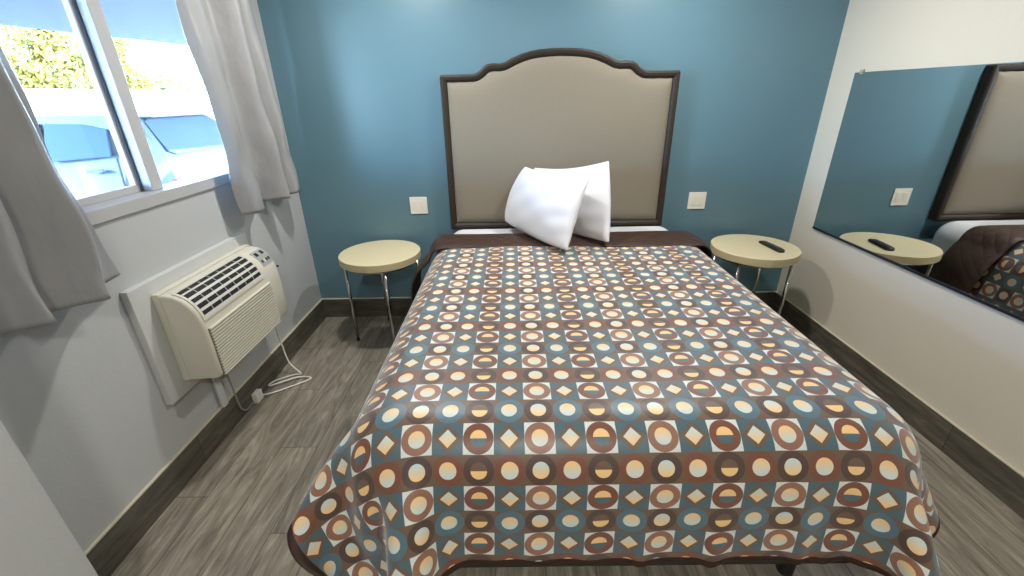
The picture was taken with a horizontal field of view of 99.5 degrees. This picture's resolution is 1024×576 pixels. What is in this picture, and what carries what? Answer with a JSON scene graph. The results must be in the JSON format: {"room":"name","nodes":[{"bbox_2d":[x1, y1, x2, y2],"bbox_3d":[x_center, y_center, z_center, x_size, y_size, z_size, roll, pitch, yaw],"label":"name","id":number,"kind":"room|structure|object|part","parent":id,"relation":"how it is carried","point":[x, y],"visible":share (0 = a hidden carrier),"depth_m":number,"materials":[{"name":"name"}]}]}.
{"room":"hotel room","nodes":[
{"label":"hotel room","id":0,"kind":"room"},
{"bbox_2d":[0,420,97,575],"bbox_3d":[-1.331,0.535,-0.344,0.350,2.520,2.610,-1,24,0],"label":"wall","id":1,"kind":"structure","parent":0,"point":[35,540],"depth_m":1.03,"materials":[{"name":"grey paint"}]},
{"bbox_2d":[0,0,320,551],"bbox_3d":[-1.572,0.073,0.704,0.130,2.520,5.160,-1,24,0],"label":"wall","id":2,"kind":"structure","parent":0,"point":[82,401],"depth_m":1.66,"materials":[{"name":"grey paint"}]},
{"bbox_2d":[0,0,187,45],"bbox_3d":[-4.569,-2.242,3.010,5.820,0.180,15.200,-1,24,0],"label":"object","id":3,"kind":"structure","parent":2,"relation":"attached to","point":[158,21],"depth_m":4.55,"materials":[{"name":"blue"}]},
{"bbox_2d":[62,0,229,225],"bbox_3d":[-1.564,-0.845,1.652,0.122,1.055,1.620,-1,24,0],"label":"window","id":4,"kind":"structure","parent":2,"relation":"in","point":[87,19],"depth_m":1.72,"materials":[{"name":"grey plastic"}]},
{"bbox_3d":[-1.608,-0.701,1.324,0.025,0.960,0.812,-1,24,0],"label":"sliding sash","id":5,"kind":"part","parent":4,"relation":"part of","materials":[{"name":"grey plastic"}]},
{"bbox_3d":[-1.564,-0.845,1.652,0.122,1.055,1.620,-1,24,0],"label":"frame","id":6,"kind":"part","parent":4,"relation":"part of","materials":[{"name":"grey plastic"}]},
{"bbox_2d":[119,232,247,404],"bbox_3d":[-1.482,0.098,2.132,0.030,0.535,0.810,-1,24,0],"label":"board","id":7,"kind":"object","parent":2,"relation":"attached to","point":[137,300],"visible":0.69,"depth_m":1.82,"materials":[{"name":"grey paint"}]},
{"bbox_2d":[84,298,325,575],"bbox_3d":[-1.480,0.622,2.377,0.012,0.153,2.290,-1,24,0],"label":"baseboard","id":8,"kind":"structure","parent":2,"relation":"attached to","point":[119,541],"depth_m":1.96,"materials":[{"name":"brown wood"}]},
{"bbox_2d":[211,377,228,406],"bbox_3d":[-1.469,0.497,2.172,0.018,0.227,0.038,-1,24,0],"label":"conduit","id":9,"kind":"object","parent":2,"relation":"attached to","point":[217,383],"visible":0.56,"depth_m":2.17,"materials":[{"name":"grey paint"}]},
{"bbox_2d":[151,244,311,410],"bbox_3d":[-1.364,0.281,2.259,0.236,0.867,0.712,-1,24,0],"label":"air conditioner","id":10,"kind":"object","parent":2,"relation":"attached to","point":[213,316],"visible":1,"depth_m":1.97,"materials":[{"name":"beige plastic"}]},
{"bbox_2d":[171,255,263,320],"bbox_3d":[-1.345,-0.014,2.019,0.104,0.127,0.479,-1,24,0],"label":"vent","id":11,"kind":"object","parent":10,"relation":"attached to","point":[211,293],"depth_m":1.97,"materials":[{"name":"beige plastic"}]},
{"bbox_2d":[209,282,280,373],"bbox_3d":[-1.286,0.177,2.123,0.012,0.236,0.502,-1,24,0],"label":"grille","id":12,"kind":"object","parent":10,"relation":"attached to","point":[238,329],"depth_m":2.07,"materials":[{"name":"beige plastic"}]},
{"bbox_3d":[-1.338,-0.162,2.313,0.063,0.074,0.092,-1,24,0],"label":"control panel","id":13,"kind":"part","parent":10,"relation":"part of","materials":[{"name":"grey plastic"}]},
{"bbox_3d":[-1.383,0.381,2.523,0.198,0.471,0.270,9,26,22],"label":"power cord","id":14,"kind":"part","parent":10,"relation":"part of","materials":[{"name":"white plastic"}]},
{"bbox_3d":[-1.472,-1.359,1.396,0.106,0.022,2.070,-1,24,0],"label":"curtain rod","id":15,"kind":"object","parent":2,"relation":"attached to","visible":0},
{"bbox_2d":[0,46,120,343],"bbox_3d":[-1.403,-0.493,1.043,0.173,1.273,0.687,-1,24,0],"label":"curtain","id":16,"kind":"object","parent":15,"relation":"hanging from","point":[52,257],"visible":1,"depth_m":1.25,"materials":[{"name":"white fabric"}]},
{"bbox_2d":[175,0,299,214],"bbox_3d":[-1.411,-1.058,2.268,0.145,1.238,0.679,-1,24,0],"label":"curtain","id":17,"kind":"object","parent":15,"relation":"hanging from","point":[223,39],"visible":1,"depth_m":2.25,"materials":[{"name":"white fabric"}]},
{"bbox_2d":[257,0,849,297],"bbox_3d":[0.263,-0.980,2.989,3.541,2.520,0.130,-1,24,0],"label":"wall","id":18,"kind":"structure","parent":0,"point":[357,82],"depth_m":2.79,"materials":[{"name":"blue paint"}]},
{"bbox_2d":[409,197,427,213],"bbox_3d":[-0.664,-0.587,3.087,0.123,0.121,0.009,-1,24,0],"label":"wall plate","id":19,"kind":"object","parent":18,"relation":"attached to","point":[418,205],"visible":1,"depth_m":3.08,"materials":[{"name":"white plastic"}]},
{"bbox_2d":[413,201,417,209],"bbox_3d":[-0.687,-0.586,3.085,0.033,0.066,0.004,-1,24,0],"label":"receptacle","id":20,"kind":"object","parent":19,"relation":"attached to","point":[415,203],"depth_m":3.08,"materials":[{"name":"beige plastic"}]},
{"bbox_2d":[419,201,424,209],"bbox_3d":[-0.641,-0.586,3.084,0.033,0.066,0.004,-1,24,0],"label":"receptacle","id":21,"kind":"object","parent":19,"relation":"attached to","point":[421,203],"depth_m":3.08,"materials":[{"name":"beige plastic"}]},
{"bbox_2d":[323,291,775,316],"bbox_3d":[0.283,0.130,3.405,3.517,0.153,0.012,-1,24,0],"label":"baseboard","id":22,"kind":"structure","parent":18,"relation":"attached to","point":[399,306],"depth_m":3.40,"materials":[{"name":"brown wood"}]},
{"bbox_2d":[440,48,680,228],"bbox_3d":[0.306,-0.957,2.888,1.500,1.126,0.070,-1,24,0],"label":"headboard","id":23,"kind":"object","parent":18,"relation":"attached to","point":[550,108],"visible":0.81,"depth_m":2.82,"materials":[{"name":"beige fabric"}]},
{"bbox_2d":[687,192,706,208],"bbox_3d":[1.311,-0.619,3.073,0.123,0.121,0.009,-1,24,0],"label":"wall plate","id":24,"kind":"object","parent":18,"relation":"attached to","point":[696,200],"visible":1,"depth_m":3.07,"materials":[{"name":"white plastic"}]},
{"bbox_2d":[691,196,696,204],"bbox_3d":[1.288,-0.618,3.071,0.033,0.066,0.004,-1,24,0],"label":"receptacle","id":25,"kind":"object","parent":24,"relation":"attached to","point":[693,198],"depth_m":3.07,"materials":[{"name":"beige plastic"}]},
{"bbox_2d":[697,196,702,204],"bbox_3d":[1.334,-0.619,3.071,0.033,0.066,0.004,-1,24,0],"label":"receptacle","id":26,"kind":"object","parent":24,"relation":"attached to","point":[699,198],"depth_m":3.07,"materials":[{"name":"beige plastic"}]},
{"bbox_2d":[111,316,1023,575],"bbox_3d":[0.287,1.240,1.224,3.801,0.100,5.160,-1,24,0],"label":"floor","id":27,"kind":"structure","parent":0,"point":[235,515],"depth_m":1.87,"materials":[{"name":"grey wood"}]},
{"bbox_2d":[338,240,420,342],"bbox_3d":[-0.882,0.047,3.046,0.534,0.638,0.534,-1,24,0],"label":"side table","id":28,"kind":"object","parent":27,"relation":"on","point":[382,257],"visible":0.92,"depth_m":2.86,"materials":[{"name":"beige laminate"}]},
{"bbox_3d":[-1.103,0.102,2.982,0.022,0.574,0.021,-1,24,0],"label":"leg","id":29,"kind":"part","parent":28,"relation":"part of","materials":[{"name":"silver metal"}]},
{"bbox_3d":[-0.962,-0.023,3.257,0.021,0.574,0.022,-1,24,0],"label":"leg","id":30,"kind":"part","parent":28,"relation":"part of","materials":[{"name":"silver metal"}]},
{"bbox_3d":[-0.801,0.154,2.851,0.021,0.574,0.022,-1,24,0],"label":"leg","id":31,"kind":"part","parent":28,"relation":"part of","materials":[{"name":"silver metal"}]},
{"bbox_2d":[454,226,848,575],"bbox_3d":[0.340,0.312,2.265,1.552,0.745,2.097,-1,24,0],"label":"bed","id":32,"kind":"object","parent":27,"relation":"on","point":[784,568],"visible":0.05,"depth_m":1.53,"materials":[{"name":"white fabric"}]},
{"bbox_3d":[0.336,0.106,2.176,1.552,0.295,2.092,-1,24,0],"label":"mattress","id":33,"kind":"part","parent":32,"relation":"part of","materials":[{"name":"white fabric"}]},
{"bbox_2d":[287,231,940,575],"bbox_3d":[0.348,0.336,2.005,2.098,0.666,2.096,-1,24,0],"label":"bedspread","id":34,"kind":"object","parent":32,"relation":"on","point":[627,399],"visible":0.94,"depth_m":1.23,"materials":[{"name":"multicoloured fabric"}]},
{"bbox_2d":[505,167,587,249],"bbox_3d":[0.188,-0.504,2.634,0.246,0.359,0.729,-16,28,-30],"label":"pillow","id":35,"kind":"object","parent":34,"relation":"on","point":[545,207],"visible":1,"depth_m":2.52,"materials":[{"name":"white fabric"}]},
{"bbox_2d":[534,161,610,241],"bbox_3d":[0.382,-0.578,2.704,0.208,0.421,0.709,-21,31,-37],"label":"pillow","id":36,"kind":"object","parent":34,"relation":"on","point":[593,219],"visible":0.45,"depth_m":2.55,"materials":[{"name":"white fabric"}]},
{"bbox_3d":[0.984,0.942,1.535,0.055,0.166,0.056,-1,24,0],"label":"leg","id":37,"kind":"part","parent":32,"relation":"part of","materials":[{"name":"black plastic"}]},
{"bbox_2d":[710,234,801,315],"bbox_3d":[1.602,0.019,2.985,0.532,0.650,0.532,-1,24,0],"label":"side table","id":38,"kind":"object","parent":27,"relation":"on","point":[739,249],"visible":0.84,"depth_m":2.77,"materials":[{"name":"beige laminate"}]},
{"bbox_3d":[1.436,0.108,2.843,0.022,0.586,0.022,-1,24,0],"label":"leg","id":39,"kind":"part","parent":38,"relation":"part of","materials":[{"name":"silver metal"}]},
{"bbox_3d":[1.768,-0.033,3.144,0.022,0.586,0.022,-1,24,0],"label":"leg","id":40,"kind":"part","parent":38,"relation":"part of","materials":[{"name":"silver metal"}]},
{"bbox_2d":[759,241,784,252],"bbox_3d":[1.681,-0.273,2.811,0.047,0.022,0.210,-4,24,-6],"label":"remote control","id":41,"kind":"object","parent":38,"relation":"on","point":[765,243],"visible":1,"depth_m":2.78,"materials":[{"name":"black plastic"}]},
{"bbox_3d":[1.768,0.102,2.841,0.022,0.586,0.022,-1,24,0],"label":"leg","id":42,"kind":"part","parent":38,"relation":"part of","materials":[{"name":"silver metal"}]},
{"bbox_2d":[777,0,1023,473],"bbox_3d":[2.099,0.013,0.678,0.130,2.520,5.160,-1,24,0],"label":"wall","id":43,"kind":"structure","parent":0,"point":[963,356],"depth_m":2.19,"materials":[{"name":"beige paint"}]},
{"bbox_2d":[772,291,1023,518],"bbox_3d":[2.049,1.095,1.160,0.012,0.153,4.900,-1,24,0],"label":"baseboard","id":44,"kind":"structure","parent":43,"relation":"attached to","point":[1002,481],"depth_m":2.16,"materials":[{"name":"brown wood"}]},
{"bbox_2d":[812,62,1023,321],"bbox_3d":[2.026,-0.486,1.938,0.014,0.957,1.750,-1,24,0],"label":"wall mirror","id":45,"kind":"object","parent":43,"relation":"attached to","point":[925,177],"visible":1,"depth_m":2.06,"materials":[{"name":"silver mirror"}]},
{"label":"outside","id":46,"kind":"structure","parent":0,"visible":0},
{"bbox_3d":[-31.552,-8.905,25.646,59.870,0.200,72.000,-1,24,0],"label":"ground","id":47,"kind":"structure","parent":46,"visible":0},
{"bbox_2d":[0,25,80,89],"bbox_3d":[-24.710,-11.511,22.909,5.892,6.545,6.745,-1,24,0],"label":"tree","id":48,"kind":"object","parent":47,"relation":"on","point":[31,72],"visible":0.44,"depth_m":21.50,"materials":[{"name":"green plant"}]},
{"bbox_2d":[43,32,158,89],"bbox_3d":[-18.401,-9.523,19.706,3.570,5.292,3.499,12,27,26],"label":"tree","id":49,"kind":"object","parent":47,"relation":"on","point":[71,68],"visible":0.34,"depth_m":18.73,"materials":[{"name":"green plant"}]},
{"bbox_2d":[24,89,214,118],"bbox_3d":[-13.656,-6.150,15.935,0.300,2.030,40.000,-1,24,0],"label":"wall","id":50,"kind":"structure","parent":47,"relation":"on","point":[42,101],"depth_m":14.11,"materials":[{"name":"white paint"}]},
{"bbox_2d":[35,110,227,197],"bbox_3d":[-5.979,-1.519,5.806,4.240,1.535,1.810,-1,24,0],"label":"car","id":51,"kind":"object","parent":47,"relation":"on","point":[82,148],"visible":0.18,"depth_m":5.01,"materials":[{"name":"grey paint"}]},
{"bbox_3d":[-4.731,-1.325,4.929,0.180,0.040,0.050,-1,24,0],"label":"door handle","id":52,"kind":"part","parent":51,"relation":"part of","materials":[{"name":"grey paint"}]},
{"bbox_2d":[174,172,190,181],"bbox_3d":[-3.913,-1.271,5.178,0.074,0.200,0.230,-1,24,0],"label":"tail lamp","id":53,"kind":"object","parent":51,"relation":"attached to","point":[178,176],"depth_m":5.13,"materials":[{"name":"white plastic"}]},
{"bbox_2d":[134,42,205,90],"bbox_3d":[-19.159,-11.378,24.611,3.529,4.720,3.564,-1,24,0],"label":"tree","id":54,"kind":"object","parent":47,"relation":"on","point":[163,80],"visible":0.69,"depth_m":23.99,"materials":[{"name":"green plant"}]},
{"bbox_2d":[175,45,203,90],"bbox_3d":[-19.802,-13.634,28.907,5.023,5.371,4.259,-1,24,0],"label":"tree","id":55,"kind":"object","parent":47,"relation":"on","point":[196,73],"visible":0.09,"depth_m":28.09,"materials":[{"name":"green plant"}]}
]}

